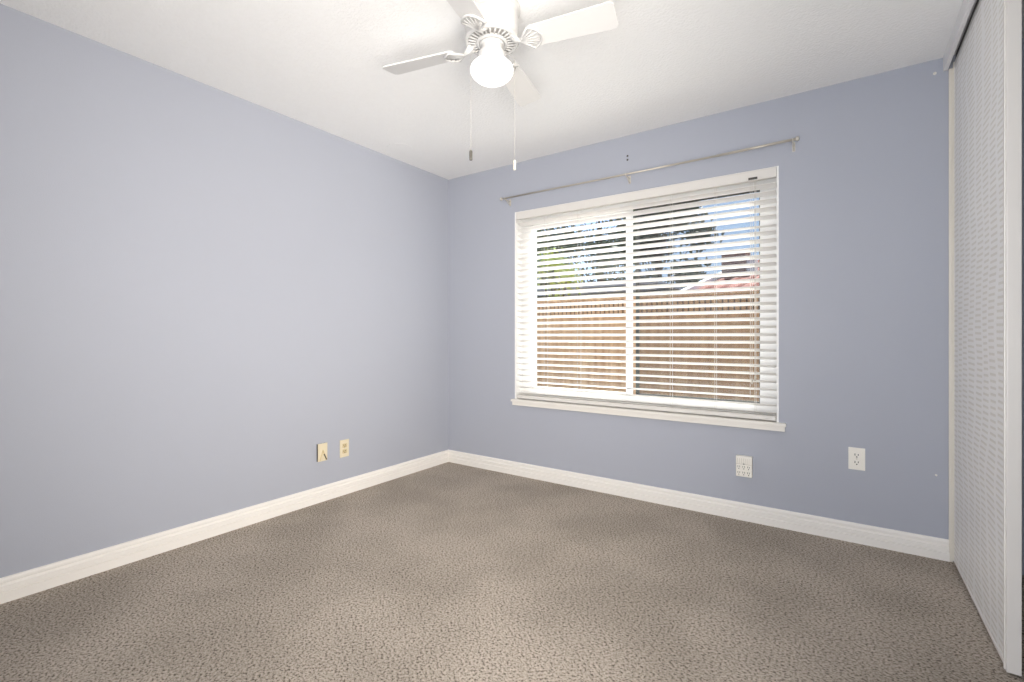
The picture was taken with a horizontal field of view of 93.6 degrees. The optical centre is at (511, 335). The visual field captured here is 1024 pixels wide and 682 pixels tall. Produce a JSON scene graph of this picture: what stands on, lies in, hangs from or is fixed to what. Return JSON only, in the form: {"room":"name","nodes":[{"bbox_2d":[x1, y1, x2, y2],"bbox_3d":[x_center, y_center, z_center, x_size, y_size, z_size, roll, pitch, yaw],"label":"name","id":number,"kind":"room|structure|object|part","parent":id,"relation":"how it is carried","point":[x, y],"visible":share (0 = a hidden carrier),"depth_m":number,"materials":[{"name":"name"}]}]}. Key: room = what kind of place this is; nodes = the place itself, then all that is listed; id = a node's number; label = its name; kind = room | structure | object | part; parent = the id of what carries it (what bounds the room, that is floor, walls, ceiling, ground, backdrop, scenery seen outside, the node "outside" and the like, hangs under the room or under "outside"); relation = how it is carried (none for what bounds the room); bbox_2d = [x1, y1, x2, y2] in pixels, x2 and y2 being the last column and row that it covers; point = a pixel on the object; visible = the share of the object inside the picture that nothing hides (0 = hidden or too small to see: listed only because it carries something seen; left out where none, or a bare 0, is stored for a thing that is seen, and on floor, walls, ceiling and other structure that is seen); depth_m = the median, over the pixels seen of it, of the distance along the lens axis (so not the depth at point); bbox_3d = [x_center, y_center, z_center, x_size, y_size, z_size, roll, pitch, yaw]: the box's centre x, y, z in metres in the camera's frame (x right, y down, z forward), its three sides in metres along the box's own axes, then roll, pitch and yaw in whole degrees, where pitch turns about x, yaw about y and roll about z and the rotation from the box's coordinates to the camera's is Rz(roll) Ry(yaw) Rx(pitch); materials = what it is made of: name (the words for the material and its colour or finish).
{"room":"empty bedroom","nodes":[
{"label":"empty bedroom","id":0,"kind":"room"},
{"bbox_2d":[0,4,447,577],"bbox_3d":[-1.697,-0.133,2.623,0.120,2.440,3.850,0,0,35],"label":"wall","id":1,"kind":"structure","parent":0,"point":[204,288],"depth_m":2.50,"materials":[{"name":"paint"}]},
{"bbox_2d":[0,450,447,603],"bbox_3d":[-1.609,1.036,2.630,0.017,0.101,3.740,0,0,35],"label":"baseboard","id":2,"kind":"structure","parent":1,"relation":"attached to","point":[35,580],"depth_m":2.49,"materials":[{"name":"white paint"}]},
{"bbox_2d":[317,443,326,461],"bbox_3d":[-1.242,0.763,3.153,0.025,0.116,0.069,0,0,35],"label":"phone jack plate","id":3,"kind":"object","parent":1,"relation":"attached to","point":[321,448],"visible":1,"depth_m":3.14,"materials":[{"name":"beige plastic"}]},
{"bbox_2d":[340,439,348,457],"bbox_3d":[-1.149,0.772,3.301,0.009,0.118,0.070,0,0,35],"label":"wall outlet","id":4,"kind":"object","parent":1,"relation":"attached to","point":[344,444],"visible":1,"depth_m":3.30,"materials":[{"name":"beige plastic"}]},
{"bbox_2d":[0,462,1023,681],"bbox_3d":[-0.006,1.162,1.575,4.094,0.150,4.050,0,0,35],"label":"floor","id":5,"kind":"structure","parent":0,"point":[448,571],"depth_m":1.96,"materials":[{"name":"beige carpet"}]},
{"bbox_2d":[0,0,1023,179],"bbox_3d":[-0.006,-1.428,1.575,4.094,0.150,4.050,0,0,35],"label":"ceiling","id":6,"kind":"structure","parent":0,"point":[319,64],"depth_m":2.32,"materials":[{"name":"white paint"}]},
{"bbox_2d":[387,143,411,152],"bbox_3d":[-0.807,-1.352,3.464,0.176,0.003,0.176,0,0,35],"label":"ceiling patch","id":7,"kind":"structure","parent":6,"relation":"attached to","point":[396,147],"depth_m":3.45,"materials":[{"name":"white paint"}]},
{"bbox_2d":[383,0,617,169],"bbox_3d":[-0.085,-1.024,1.991,0.784,0.657,0.801,0,0,-23],"label":"ceiling fan","id":8,"kind":"object","parent":6,"relation":"hanging from","point":[491,26],"visible":1,"depth_m":1.92,"materials":[{"name":"white metal"}]},
{"bbox_3d":[-0.398,-1.200,2.117,0.347,0.033,0.118,0,0,22],"label":"blade","id":9,"kind":"part","parent":8,"relation":"part of","materials":[{"name":"white wood"}]},
{"bbox_3d":[-0.202,-1.200,1.675,0.118,0.033,0.347,0,0,21],"label":"blade","id":10,"kind":"part","parent":8,"relation":"part of","materials":[{"name":"white wood"}]},
{"bbox_3d":[-0.083,-1.087,1.992,0.179,0.089,0.179,0,0,35],"label":"globe","id":11,"kind":"part","parent":8,"relation":"part of"},
{"bbox_3d":[-0.014,-0.961,2.010,0.056,0.446,0.008,0,0,-33],"label":"pull chain","id":12,"kind":"part","parent":8,"relation":"part of","materials":[{"name":"metal"}]},
{"bbox_3d":[0.036,-1.200,2.309,0.118,0.033,0.347,0,0,21],"label":"blade","id":13,"kind":"part","parent":8,"relation":"part of","materials":[{"name":"white wood"}]},
{"bbox_3d":[0.229,-1.200,1.862,0.347,0.033,0.118,0,0,23],"label":"blade","id":14,"kind":"part","parent":8,"relation":"part of","materials":[{"name":"white wood"}]},
{"bbox_2d":[448,38,1023,574],"bbox_3d":[1.090,-0.133,3.158,4.094,2.440,0.200,0,0,35],"label":"wall","id":15,"kind":"structure","parent":0,"point":[864,186],"depth_m":2.66,"materials":[{"name":"paint"}]},
{"bbox_2d":[511,166,785,431],"bbox_3d":[0.816,-0.214,3.305,1.874,1.509,0.200,0,0,35],"label":"window","id":16,"kind":"structure","parent":15,"relation":"in","point":[770,425],"depth_m":3.24,"materials":[{"name":"white plastic"}]},
{"bbox_3d":[0.489,-0.241,3.577,0.791,1.313,0.035,0,0,35],"label":"fixed sash","id":17,"kind":"part","parent":16,"relation":"part of","materials":[{"name":"white plastic"}]},
{"bbox_2d":[516,167,776,420],"bbox_3d":[0.785,-0.239,3.275,1.792,1.452,0.075,0,0,35],"label":"window blind","id":18,"kind":"object","parent":16,"relation":"attached to","point":[768,173],"visible":1,"depth_m":3.15,"materials":[{"name":"white plastic"}]},
{"bbox_3d":[0.788,0.474,3.279,1.786,0.026,0.048,0,0,35],"label":"rail","id":19,"kind":"part","parent":18,"relation":"part of","materials":[{"name":"white plastic"}]},
{"bbox_3d":[1.031,-0.223,3.112,0.002,1.380,0.054,0,0,35],"label":"ladder cord","id":20,"kind":"part","parent":18,"relation":"part of","materials":[{"name":"white fabric"}]},
{"bbox_3d":[1.405,-0.273,2.808,0.029,1.280,0.003,0,0,35],"label":"pull cord","id":21,"kind":"part","parent":18,"relation":"part of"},
{"bbox_3d":[0.792,0.502,3.270,1.874,0.019,0.115,0,0,35],"label":"sill","id":22,"kind":"part","parent":16,"relation":"part of","materials":[{"name":"paint"}]},
{"bbox_3d":[1.192,-0.241,3.145,0.786,1.313,0.015,0,0,35],"label":"screen frame","id":23,"kind":"part","parent":16,"relation":"part of","materials":[{"name":"white plastic"}]},
{"bbox_2d":[500,136,799,205],"bbox_3d":[0.753,-1.057,3.220,2.019,0.064,0.082,0,0,35],"label":"curtain rod","id":24,"kind":"object","parent":15,"relation":"attached to","point":[797,138],"visible":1,"depth_m":3.02,"materials":[{"name":"silver metal"}]},
{"bbox_2d":[448,450,949,561],"bbox_3d":[0.776,1.036,3.243,3.242,0.101,0.017,0,0,35],"label":"baseboard","id":25,"kind":"structure","parent":15,"relation":"attached to","point":[890,539],"depth_m":2.87,"materials":[{"name":"white paint"}]},
{"bbox_2d":[736,455,752,477],"bbox_3d":[1.363,0.765,2.824,0.086,0.120,0.038,0,0,35],"label":"adapter","id":26,"kind":"object","parent":15,"relation":"attached to","point":[744,464],"visible":1,"depth_m":2.81,"materials":[{"name":"white plastic"}]},
{"bbox_2d":[848,447,864,470],"bbox_3d":[1.813,0.647,2.531,0.072,0.116,0.009,0,0,35],"label":"wall outlet","id":27,"kind":"object","parent":15,"relation":"attached to","point":[856,456],"visible":1,"depth_m":2.53,"materials":[{"name":"white plastic"}]},
{"bbox_2d":[853,460,860,465],"bbox_3d":[1.812,0.666,2.529,0.034,0.028,0.004,0,0,35],"label":"receptacle","id":28,"kind":"object","parent":27,"relation":"attached to","point":[855,462],"depth_m":2.53,"materials":[{"name":"white plastic"}]},
{"bbox_2d":[853,452,860,457],"bbox_3d":[1.812,0.627,2.529,0.034,0.028,0.004,0,0,35],"label":"receptacle","id":29,"kind":"object","parent":27,"relation":"attached to","point":[855,454],"depth_m":2.53,"materials":[{"name":"white plastic"}]},
{"bbox_2d":[949,68,952,561],"bbox_3d":[2.114,-0.099,2.318,0.014,2.372,0.016,0,0,35],"label":"trim","id":30,"kind":"structure","parent":15,"relation":"attached to","point":[951,69],"depth_m":2.31,"materials":[{"name":"white wood"}]},
{"bbox_2d":[943,0,978,70],"bbox_3d":[1.527,-1.319,1.427,0.104,0.068,2.150,0,0,35],"label":"trim","id":31,"kind":"structure","parent":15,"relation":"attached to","point":[967,5],"depth_m":2.07,"materials":[{"name":"white wood"}]},
{"bbox_2d":[953,0,1021,675],"bbox_3d":[1.861,-0.115,1.914,0.038,2.384,0.932,0,0,35],"label":"door","id":32,"kind":"structure","parent":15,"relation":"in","point":[987,66],"depth_m":1.74,"materials":[{"name":"white wood"}]},
{"bbox_3d":[1.862,-0.119,1.916,0.025,2.372,0.904,0,0,35],"label":"panel","id":33,"kind":"part","parent":32,"relation":"part of","materials":[{"name":"white wood"}]},
{"bbox_3d":[1.862,1.071,1.916,0.029,0.008,0.904,0,0,35],"label":"rail","id":34,"kind":"part","parent":32,"relation":"part of","materials":[{"name":"white wood"}]},
{"bbox_3d":[1.603,-0.115,1.541,0.038,2.384,0.024,0,0,35],"label":"edge frame","id":35,"kind":"part","parent":32,"relation":"part of","materials":[{"name":"white wood"}]},
{"label":"outside","id":36,"kind":"structure","parent":0,"visible":0},
{"bbox_3d":[8.196,1.312,25.602,50.000,0.150,44.800,0,0,35],"label":"ground","id":37,"kind":"structure","parent":36,"visible":0},
{"bbox_2d":[537,228,579,297],"bbox_3d":[0.552,-1.607,16.859,3.582,5.702,4.051,0,0,35],"label":"tree","id":38,"kind":"object","parent":37,"relation":"on","point":[540,248],"visible":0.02,"depth_m":16.80,"materials":[{"name":"green plant"}]},
{"bbox_2d":[537,247,583,296],"bbox_3d":[1.014,-0.396,10.826,1.983,3.283,1.858,0,0,35],"label":"bush","id":39,"kind":"object","parent":37,"relation":"on","point":[540,254],"visible":0.07,"depth_m":10.50,"materials":[{"name":"green plant"}]},
{"bbox_2d":[537,281,682,300],"bbox_3d":[2.562,-0.028,13.066,3.500,2.530,2.230,0,0,35],"label":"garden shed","id":40,"kind":"object","parent":37,"relation":"on","point":[653,282],"visible":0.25,"depth_m":12.23,"materials":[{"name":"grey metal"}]},
{"bbox_2d":[537,209,683,282],"bbox_3d":[4.496,-4.744,24.543,7.947,11.974,7.214,0,0,-13],"label":"tree","id":41,"kind":"object","parent":37,"relation":"on","point":[605,241],"visible":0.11,"depth_m":23.33,"materials":[{"name":"green plant"}]},
{"bbox_2d":[537,290,758,400],"bbox_3d":[1.998,0.317,7.300,12.634,1.840,0.075,0,0,35],"label":"wooden fence","id":42,"kind":"object","parent":37,"relation":"on","point":[738,300],"visible":0.07,"depth_m":7.16,"materials":[{"name":"brown wood"}]},
{"bbox_3d":[1.934,-0.316,7.326,12.500,0.035,0.045,0,0,35],"label":"rail","id":43,"kind":"part","parent":42,"relation":"part of","materials":[{"name":"brown wood"}]},
{"bbox_3d":[1.941,-0.448,7.322,12.516,0.240,0.018,0,0,35],"label":"picket panel","id":44,"kind":"part","parent":42,"relation":"part of","materials":[{"name":"brown wood"}]},
{"bbox_3d":[1.934,-0.586,7.326,12.500,0.035,0.045,0,0,35],"label":"rail","id":45,"kind":"part","parent":42,"relation":"part of","materials":[{"name":"brown wood"}]},
{"bbox_2d":[605,201,724,294],"bbox_3d":[4.898,-2.383,16.433,3.504,7.251,4.136,0,0,-13],"label":"tree","id":46,"kind":"object","parent":37,"relation":"on","point":[712,228],"visible":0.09,"depth_m":15.74,"materials":[{"name":"green plant"}]},
{"bbox_2d":[681,252,758,293],"bbox_3d":[9.218,-0.690,10.278,8.880,3.854,8.860,0,0,35],"label":"house","id":47,"kind":"structure","parent":37,"relation":"on","point":[749,253],"depth_m":11.48,"materials":[{"name":"ceramic"}]}
]}

